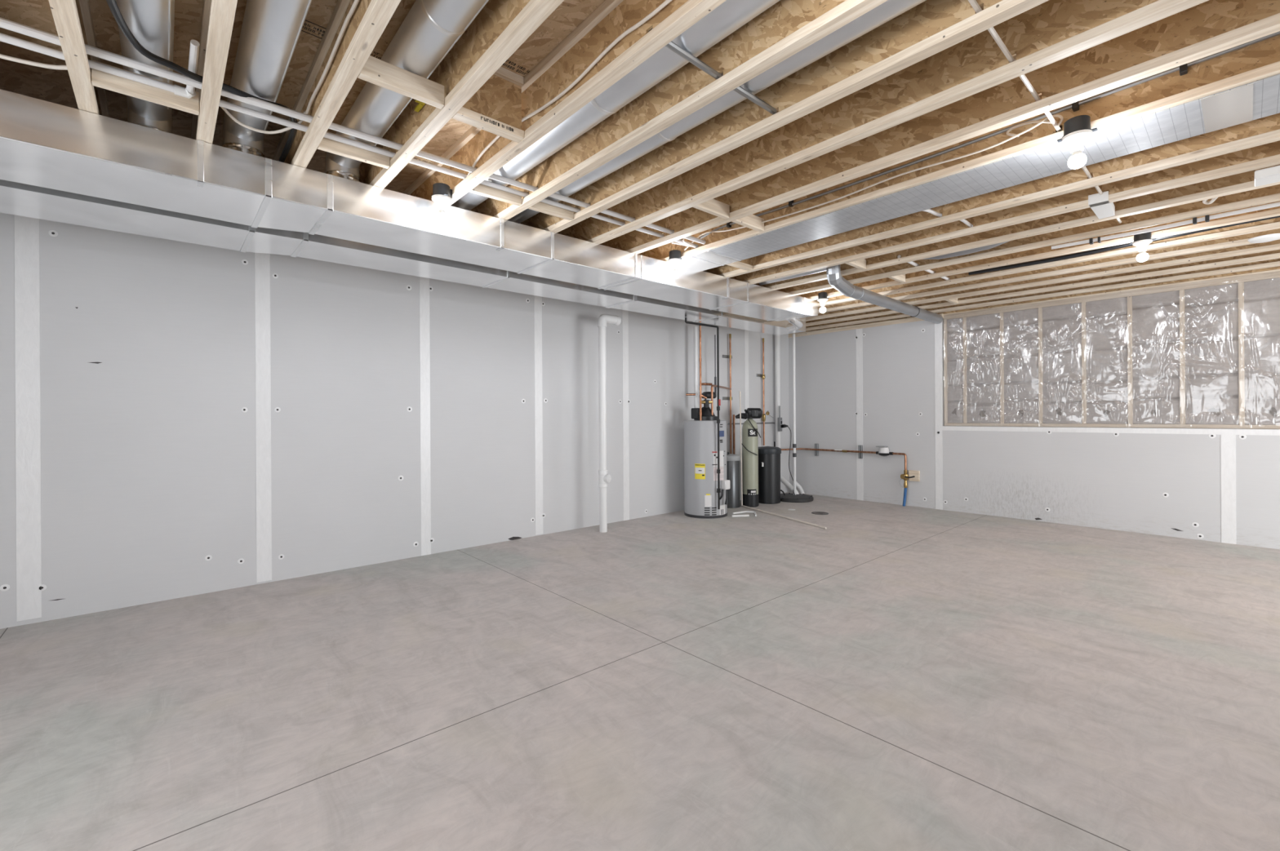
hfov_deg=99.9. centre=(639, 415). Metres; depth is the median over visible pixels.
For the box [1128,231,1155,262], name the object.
lamp
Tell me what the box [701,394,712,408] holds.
mixing valve
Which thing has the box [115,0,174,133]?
duct
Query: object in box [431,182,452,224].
lamp
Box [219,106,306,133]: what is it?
cable
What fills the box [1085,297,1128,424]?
insulation batt
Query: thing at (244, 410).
fastener
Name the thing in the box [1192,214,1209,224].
clip
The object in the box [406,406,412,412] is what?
fastener
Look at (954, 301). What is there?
joist blocking
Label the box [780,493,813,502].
lid
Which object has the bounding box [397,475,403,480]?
fastener
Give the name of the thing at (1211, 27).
i-joist
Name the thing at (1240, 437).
fastener
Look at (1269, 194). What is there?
i-joist
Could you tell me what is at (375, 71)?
joist blocking
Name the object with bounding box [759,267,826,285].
duct
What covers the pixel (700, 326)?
copper pipe
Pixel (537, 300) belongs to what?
tape
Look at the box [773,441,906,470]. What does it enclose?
copper pipe
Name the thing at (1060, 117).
cable
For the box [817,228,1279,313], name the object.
i-joist
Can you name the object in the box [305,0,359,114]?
cable
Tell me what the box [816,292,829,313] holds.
lamp
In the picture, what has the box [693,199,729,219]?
joist blocking
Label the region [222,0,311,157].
duct
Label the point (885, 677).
floor
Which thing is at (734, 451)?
copper pipe
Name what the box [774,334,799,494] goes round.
pvc pipe
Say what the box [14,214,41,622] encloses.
tape
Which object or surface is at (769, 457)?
tank
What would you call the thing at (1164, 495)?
fastener
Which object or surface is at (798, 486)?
pvc pipe
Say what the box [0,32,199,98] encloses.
tube
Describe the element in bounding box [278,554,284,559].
fastener
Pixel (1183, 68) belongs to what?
tube
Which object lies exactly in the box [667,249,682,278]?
lamp
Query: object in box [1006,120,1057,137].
cable
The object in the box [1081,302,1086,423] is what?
stud
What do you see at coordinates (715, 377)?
gas pipe
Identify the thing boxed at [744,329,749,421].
tape
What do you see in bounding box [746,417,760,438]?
hose
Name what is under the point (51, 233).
fastener
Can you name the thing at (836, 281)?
vent pipe
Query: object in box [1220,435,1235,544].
tape
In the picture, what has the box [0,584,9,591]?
fastener
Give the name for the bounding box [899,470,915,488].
shutoff valve
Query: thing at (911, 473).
block
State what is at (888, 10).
duct
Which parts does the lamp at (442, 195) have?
bulb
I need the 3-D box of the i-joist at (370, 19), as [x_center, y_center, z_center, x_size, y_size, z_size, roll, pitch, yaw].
[-0.139,-1.510,0.986,0.060,0.302,8.630,0,0,-42]
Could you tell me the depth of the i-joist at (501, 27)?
2.25 m
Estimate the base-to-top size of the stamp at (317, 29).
0.001 m
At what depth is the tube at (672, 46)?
2.21 m
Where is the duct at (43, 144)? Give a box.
[0,88,817,332]
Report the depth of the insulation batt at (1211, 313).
5.44 m
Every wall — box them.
[0,213,789,629]
[788,318,1279,549]
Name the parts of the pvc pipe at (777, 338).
offset arm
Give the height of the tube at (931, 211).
0.030 m
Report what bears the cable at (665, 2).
attached to the i-joist at (579, 50)
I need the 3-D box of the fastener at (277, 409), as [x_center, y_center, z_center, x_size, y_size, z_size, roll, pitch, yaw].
[-2.890,-0.048,4.290,0.043,0.043,0.004,0,0,-42]
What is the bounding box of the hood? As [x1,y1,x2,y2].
[693,407,717,420]
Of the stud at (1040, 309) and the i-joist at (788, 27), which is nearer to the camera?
the i-joist at (788, 27)
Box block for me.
[908,470,919,481]
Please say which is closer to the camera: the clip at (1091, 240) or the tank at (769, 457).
the clip at (1091, 240)
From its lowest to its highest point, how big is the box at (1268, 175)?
0.049 m
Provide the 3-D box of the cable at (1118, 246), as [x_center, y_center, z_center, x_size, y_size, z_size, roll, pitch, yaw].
[4.745,-1.443,3.773,0.036,0.067,4.350,0,0,-42]
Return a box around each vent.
[701,391,716,399]
[704,507,716,515]
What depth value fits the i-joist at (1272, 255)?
5.72 m
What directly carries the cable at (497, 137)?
attached to the i-joist at (579, 50)
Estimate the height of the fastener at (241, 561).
0.043 m
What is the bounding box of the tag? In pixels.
[414,99,425,111]
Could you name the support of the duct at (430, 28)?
on the duct at (43, 144)
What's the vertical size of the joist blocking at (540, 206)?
0.063 m
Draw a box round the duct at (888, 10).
[507,0,926,223]
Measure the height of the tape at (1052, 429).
0.060 m
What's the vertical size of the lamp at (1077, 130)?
0.230 m
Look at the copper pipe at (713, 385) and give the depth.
6.94 m
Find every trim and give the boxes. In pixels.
[788,266,1279,334]
[788,313,943,337]
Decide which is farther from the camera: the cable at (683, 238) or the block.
the block
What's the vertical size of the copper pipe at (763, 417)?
1.700 m
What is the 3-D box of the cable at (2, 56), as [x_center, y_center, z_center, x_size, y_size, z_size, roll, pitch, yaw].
[-2.703,-1.436,1.935,0.945,0.113,0.047,0,0,-29]
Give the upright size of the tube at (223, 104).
0.028 m
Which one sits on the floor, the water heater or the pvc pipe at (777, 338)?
the water heater
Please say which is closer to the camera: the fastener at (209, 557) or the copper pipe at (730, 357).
the fastener at (209, 557)
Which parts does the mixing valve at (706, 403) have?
knob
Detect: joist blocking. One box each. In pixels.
[91,59,199,115]
[317,131,390,168]
[357,55,444,109]
[452,66,524,142]
[469,183,521,206]
[528,201,573,220]
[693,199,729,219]
[726,257,752,271]
[731,214,764,231]
[845,258,866,270]
[888,274,905,283]
[945,298,957,304]
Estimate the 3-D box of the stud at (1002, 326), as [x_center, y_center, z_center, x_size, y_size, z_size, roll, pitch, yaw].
[4.607,-0.605,6.831,0.089,1.400,0.038,0,0,-42]
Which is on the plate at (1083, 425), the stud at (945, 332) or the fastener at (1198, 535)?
the stud at (945, 332)
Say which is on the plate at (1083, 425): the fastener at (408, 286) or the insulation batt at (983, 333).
the insulation batt at (983, 333)
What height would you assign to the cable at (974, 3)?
0.022 m
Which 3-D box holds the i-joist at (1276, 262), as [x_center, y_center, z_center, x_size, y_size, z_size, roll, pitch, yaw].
[5.259,-1.541,5.764,0.060,0.302,8.630,0,0,-42]
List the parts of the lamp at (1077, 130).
bulb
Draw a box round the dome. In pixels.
[1248,233,1279,243]
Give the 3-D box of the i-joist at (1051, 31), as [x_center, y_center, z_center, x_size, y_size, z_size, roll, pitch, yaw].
[1.360,-1.519,2.313,0.060,0.302,8.630,0,0,-42]
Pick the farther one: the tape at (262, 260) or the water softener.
the water softener
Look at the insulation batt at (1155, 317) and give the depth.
5.75 m
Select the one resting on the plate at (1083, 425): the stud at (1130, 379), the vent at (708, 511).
the stud at (1130, 379)
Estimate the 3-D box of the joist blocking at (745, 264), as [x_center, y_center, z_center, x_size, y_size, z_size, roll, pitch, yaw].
[0.909,-1.516,4.939,0.338,0.300,0.060,0,0,-42]
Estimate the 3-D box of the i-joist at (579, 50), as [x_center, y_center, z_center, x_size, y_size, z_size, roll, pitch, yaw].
[0.461,-1.513,1.517,0.060,0.302,8.630,0,0,-42]
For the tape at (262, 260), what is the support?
attached to the wall at (148, 450)
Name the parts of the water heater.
access door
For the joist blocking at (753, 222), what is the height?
0.088 m
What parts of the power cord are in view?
cord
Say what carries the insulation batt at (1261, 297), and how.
on the plate at (1083, 425)
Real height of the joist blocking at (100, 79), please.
0.088 m
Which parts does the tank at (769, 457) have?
lid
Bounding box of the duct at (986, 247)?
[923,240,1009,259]
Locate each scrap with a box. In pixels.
[731,515,749,517]
[732,511,756,516]
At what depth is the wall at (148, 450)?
4.43 m
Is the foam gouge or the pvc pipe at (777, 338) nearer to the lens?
the foam gouge
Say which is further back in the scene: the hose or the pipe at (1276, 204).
the hose
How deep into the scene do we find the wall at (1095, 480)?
6.85 m
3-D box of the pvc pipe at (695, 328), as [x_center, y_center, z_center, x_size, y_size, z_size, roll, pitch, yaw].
[0.759,-0.661,7.312,0.052,1.107,0.052,0,0,-42]
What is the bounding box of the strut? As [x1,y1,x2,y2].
[728,422,774,424]
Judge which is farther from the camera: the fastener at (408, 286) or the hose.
the hose
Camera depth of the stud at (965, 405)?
7.11 m
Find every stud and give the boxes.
[943,320,947,422]
[962,317,967,423]
[1000,312,1004,423]
[1038,307,1043,423]
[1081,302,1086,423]
[1127,296,1133,424]
[1179,289,1185,424]
[1238,282,1244,424]
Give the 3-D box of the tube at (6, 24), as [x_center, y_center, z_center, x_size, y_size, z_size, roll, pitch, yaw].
[-1.353,-1.410,2.742,5.020,0.032,0.032,0,0,-42]
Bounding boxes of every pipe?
[597,314,621,533]
[684,317,720,509]
[685,393,695,395]
[693,326,697,408]
[698,325,702,420]
[701,382,711,386]
[711,384,731,415]
[714,334,716,394]
[722,333,732,453]
[733,414,735,454]
[755,337,769,445]
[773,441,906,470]
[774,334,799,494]
[792,333,796,494]
[795,481,804,494]
[826,264,942,324]
[902,488,906,506]
[1051,201,1279,249]
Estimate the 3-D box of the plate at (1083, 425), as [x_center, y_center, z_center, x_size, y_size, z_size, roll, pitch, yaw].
[6.226,0.106,5.006,0.089,0.038,6.225,0,0,-42]
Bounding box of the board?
[723,312,774,322]
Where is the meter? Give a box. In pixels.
[875,445,893,456]
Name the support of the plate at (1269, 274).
on the stud
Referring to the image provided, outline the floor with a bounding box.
[0,492,1279,850]
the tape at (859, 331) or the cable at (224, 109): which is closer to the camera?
the cable at (224, 109)
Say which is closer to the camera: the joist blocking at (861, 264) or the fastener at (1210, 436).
the joist blocking at (861, 264)
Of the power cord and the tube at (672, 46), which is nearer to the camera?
the tube at (672, 46)
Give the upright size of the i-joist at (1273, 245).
0.302 m
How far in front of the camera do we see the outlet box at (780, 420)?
8.65 m
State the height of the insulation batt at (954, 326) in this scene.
1.398 m
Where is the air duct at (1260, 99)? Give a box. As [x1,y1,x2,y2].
[678,74,1279,271]
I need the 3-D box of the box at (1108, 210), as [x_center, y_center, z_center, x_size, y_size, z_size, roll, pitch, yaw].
[3.103,-1.408,3.602,0.400,0.060,0.101,0,0,-42]
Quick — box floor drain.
[811,511,828,515]
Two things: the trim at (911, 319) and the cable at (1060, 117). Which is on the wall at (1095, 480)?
the trim at (911, 319)
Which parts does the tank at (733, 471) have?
lid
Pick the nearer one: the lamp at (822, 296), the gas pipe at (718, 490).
the lamp at (822, 296)
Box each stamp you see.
[301,19,326,39]
[502,59,529,75]
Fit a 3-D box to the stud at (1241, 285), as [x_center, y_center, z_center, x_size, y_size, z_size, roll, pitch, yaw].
[5.945,-0.612,5.318,0.089,1.400,0.038,0,0,-42]
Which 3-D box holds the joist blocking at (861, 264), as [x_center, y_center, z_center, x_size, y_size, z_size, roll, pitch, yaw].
[1.979,-1.416,4.939,0.338,0.088,0.038,0,0,-42]
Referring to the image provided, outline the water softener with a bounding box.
[735,408,762,507]
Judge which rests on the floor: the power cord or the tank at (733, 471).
the tank at (733, 471)
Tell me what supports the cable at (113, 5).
attached to the i-joist at (218, 15)
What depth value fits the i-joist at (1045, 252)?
4.68 m
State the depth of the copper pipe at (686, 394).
6.93 m
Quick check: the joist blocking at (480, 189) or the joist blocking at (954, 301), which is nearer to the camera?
the joist blocking at (480, 189)
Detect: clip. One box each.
[1088,236,1101,244]
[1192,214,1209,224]
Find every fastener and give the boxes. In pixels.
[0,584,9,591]
[40,584,46,591]
[48,230,57,236]
[204,555,212,560]
[237,558,244,564]
[240,407,248,413]
[241,259,248,265]
[271,273,278,278]
[274,407,280,412]
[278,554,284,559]
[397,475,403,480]
[406,284,411,290]
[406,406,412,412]
[413,542,418,547]
[1161,493,1168,497]
[1191,522,1199,527]
[1196,533,1204,538]
[1208,434,1215,438]
[1238,435,1246,439]
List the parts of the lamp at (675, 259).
bulb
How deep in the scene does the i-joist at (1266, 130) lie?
3.37 m
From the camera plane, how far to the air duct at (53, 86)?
2.46 m
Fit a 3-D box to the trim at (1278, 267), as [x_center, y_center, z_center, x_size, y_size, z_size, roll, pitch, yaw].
[5.390,-1.542,5.880,0.040,0.302,8.650,0,0,-42]
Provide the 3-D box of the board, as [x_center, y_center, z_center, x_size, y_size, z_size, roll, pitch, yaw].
[1.336,-1.205,6.517,0.850,0.035,0.140,0,0,-42]
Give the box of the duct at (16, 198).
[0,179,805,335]
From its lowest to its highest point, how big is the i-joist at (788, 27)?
0.302 m
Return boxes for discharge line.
[739,391,826,528]
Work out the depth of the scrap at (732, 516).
6.87 m
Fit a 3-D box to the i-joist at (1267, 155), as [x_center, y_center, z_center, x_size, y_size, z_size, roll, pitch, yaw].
[2.860,-1.527,3.641,0.060,0.302,8.630,0,0,-42]
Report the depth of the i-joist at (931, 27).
2.38 m
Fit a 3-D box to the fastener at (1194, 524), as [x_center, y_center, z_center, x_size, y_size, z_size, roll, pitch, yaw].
[5.682,1.117,5.505,0.004,0.053,0.053,0,0,-42]
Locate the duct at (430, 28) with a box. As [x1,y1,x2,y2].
[325,0,488,182]
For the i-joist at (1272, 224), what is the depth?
4.79 m
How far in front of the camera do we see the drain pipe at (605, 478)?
6.00 m
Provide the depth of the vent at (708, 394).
7.07 m
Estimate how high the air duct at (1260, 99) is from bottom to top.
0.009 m
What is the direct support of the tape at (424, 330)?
attached to the wall at (148, 450)
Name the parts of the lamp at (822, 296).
bulb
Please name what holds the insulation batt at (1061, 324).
on the plate at (1083, 425)
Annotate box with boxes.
[777,405,782,431]
[1088,191,1115,219]
[1253,164,1279,186]
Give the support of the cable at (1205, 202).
hanging from the i-joist at (1242, 182)
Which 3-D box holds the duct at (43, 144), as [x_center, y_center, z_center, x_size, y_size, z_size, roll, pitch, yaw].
[-0.778,-1.212,4.242,7.868,0.283,0.607,0,0,-42]
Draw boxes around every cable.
[0,53,67,70]
[106,0,297,162]
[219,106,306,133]
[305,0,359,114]
[466,135,500,177]
[521,0,672,122]
[671,238,693,247]
[684,114,1063,250]
[897,255,956,284]
[968,0,1121,223]
[968,215,1279,275]
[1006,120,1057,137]
[1202,197,1217,204]
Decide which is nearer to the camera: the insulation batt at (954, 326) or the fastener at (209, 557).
the fastener at (209, 557)
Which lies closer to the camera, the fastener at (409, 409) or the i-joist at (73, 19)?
the i-joist at (73, 19)
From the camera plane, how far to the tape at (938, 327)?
7.32 m
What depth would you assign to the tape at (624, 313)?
6.69 m
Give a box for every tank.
[726,452,740,508]
[758,446,781,504]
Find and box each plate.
[943,269,1279,319]
[944,422,1279,429]
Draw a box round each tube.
[0,17,706,244]
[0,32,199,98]
[218,99,697,248]
[665,40,777,114]
[699,31,1279,239]
[921,208,973,227]
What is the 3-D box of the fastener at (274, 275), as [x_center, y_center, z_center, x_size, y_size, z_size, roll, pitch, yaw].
[-2.904,-1.116,4.284,0.043,0.043,0.004,0,0,-42]
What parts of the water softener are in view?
tank, head panel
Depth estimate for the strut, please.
8.47 m
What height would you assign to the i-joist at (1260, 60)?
0.302 m
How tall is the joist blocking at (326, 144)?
0.088 m
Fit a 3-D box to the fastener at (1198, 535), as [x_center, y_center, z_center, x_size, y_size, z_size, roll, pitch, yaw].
[5.705,1.228,5.479,0.004,0.053,0.053,0,0,-42]
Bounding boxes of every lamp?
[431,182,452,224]
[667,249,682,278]
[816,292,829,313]
[1057,115,1097,168]
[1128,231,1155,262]
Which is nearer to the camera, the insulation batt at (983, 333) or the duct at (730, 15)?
the duct at (730, 15)
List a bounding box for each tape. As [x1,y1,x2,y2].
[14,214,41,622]
[254,252,271,582]
[419,276,431,555]
[533,295,542,535]
[622,310,629,520]
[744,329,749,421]
[856,328,863,500]
[934,322,942,510]
[942,426,1279,435]
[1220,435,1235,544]
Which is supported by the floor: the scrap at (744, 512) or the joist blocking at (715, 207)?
the scrap at (744, 512)
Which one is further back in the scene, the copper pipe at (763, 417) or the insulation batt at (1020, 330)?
the copper pipe at (763, 417)
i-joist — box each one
[48,0,110,117]
[190,0,237,143]
[271,0,400,168]
[359,0,564,188]
[401,0,726,205]
[470,0,888,220]
[520,0,1048,233]
[556,0,1208,244]
[600,0,1279,253]
[637,34,1279,262]
[703,112,1279,277]
[728,140,1279,284]
[754,164,1279,289]
[776,184,1279,295]
[798,201,1279,300]
[805,240,1279,321]
[805,249,1279,326]
[805,258,1279,330]
[813,217,1279,306]
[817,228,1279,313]
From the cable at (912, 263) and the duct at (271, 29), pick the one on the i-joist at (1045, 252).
the cable at (912, 263)
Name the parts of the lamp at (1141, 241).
bulb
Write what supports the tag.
attached to the i-joist at (501, 27)
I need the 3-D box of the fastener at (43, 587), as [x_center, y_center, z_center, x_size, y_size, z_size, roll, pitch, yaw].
[-3.835,1.104,3.448,0.043,0.043,0.004,0,0,-42]
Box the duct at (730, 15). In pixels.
[450,0,780,210]
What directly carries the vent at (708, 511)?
attached to the water heater
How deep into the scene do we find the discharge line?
7.58 m
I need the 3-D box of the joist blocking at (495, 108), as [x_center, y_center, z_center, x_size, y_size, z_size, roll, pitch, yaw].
[-0.713,-1.507,2.541,0.338,0.300,0.062,0,0,-42]
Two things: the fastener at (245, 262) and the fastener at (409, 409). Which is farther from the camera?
the fastener at (409, 409)
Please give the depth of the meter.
7.76 m
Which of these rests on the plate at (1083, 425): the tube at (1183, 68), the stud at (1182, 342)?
the stud at (1182, 342)
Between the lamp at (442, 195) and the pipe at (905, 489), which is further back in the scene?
the pipe at (905, 489)
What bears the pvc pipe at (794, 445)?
on the lid
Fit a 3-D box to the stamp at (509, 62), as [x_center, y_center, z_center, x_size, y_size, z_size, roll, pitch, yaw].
[-0.602,-1.658,2.551,0.158,0.001,0.049,0,0,-42]
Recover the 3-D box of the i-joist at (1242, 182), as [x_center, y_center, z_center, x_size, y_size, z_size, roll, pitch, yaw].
[3.160,-1.529,3.906,0.060,0.302,8.630,0,0,-42]
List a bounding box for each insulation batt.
[946,317,963,422]
[966,313,999,423]
[1003,308,1039,423]
[1042,302,1081,423]
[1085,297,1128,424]
[1132,290,1180,424]
[1184,283,1239,424]
[1244,277,1279,425]
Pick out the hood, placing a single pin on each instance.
(706, 412)
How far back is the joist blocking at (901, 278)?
5.46 m
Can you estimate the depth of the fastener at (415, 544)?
5.00 m
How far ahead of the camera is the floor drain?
7.10 m
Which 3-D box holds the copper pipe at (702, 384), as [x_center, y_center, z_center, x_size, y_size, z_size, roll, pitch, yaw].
[0.849,-0.407,6.935,0.172,0.036,0.054,0,0,-18]
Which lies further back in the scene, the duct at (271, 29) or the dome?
the dome
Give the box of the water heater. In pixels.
[684,391,729,519]
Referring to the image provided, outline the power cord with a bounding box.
[781,424,795,495]

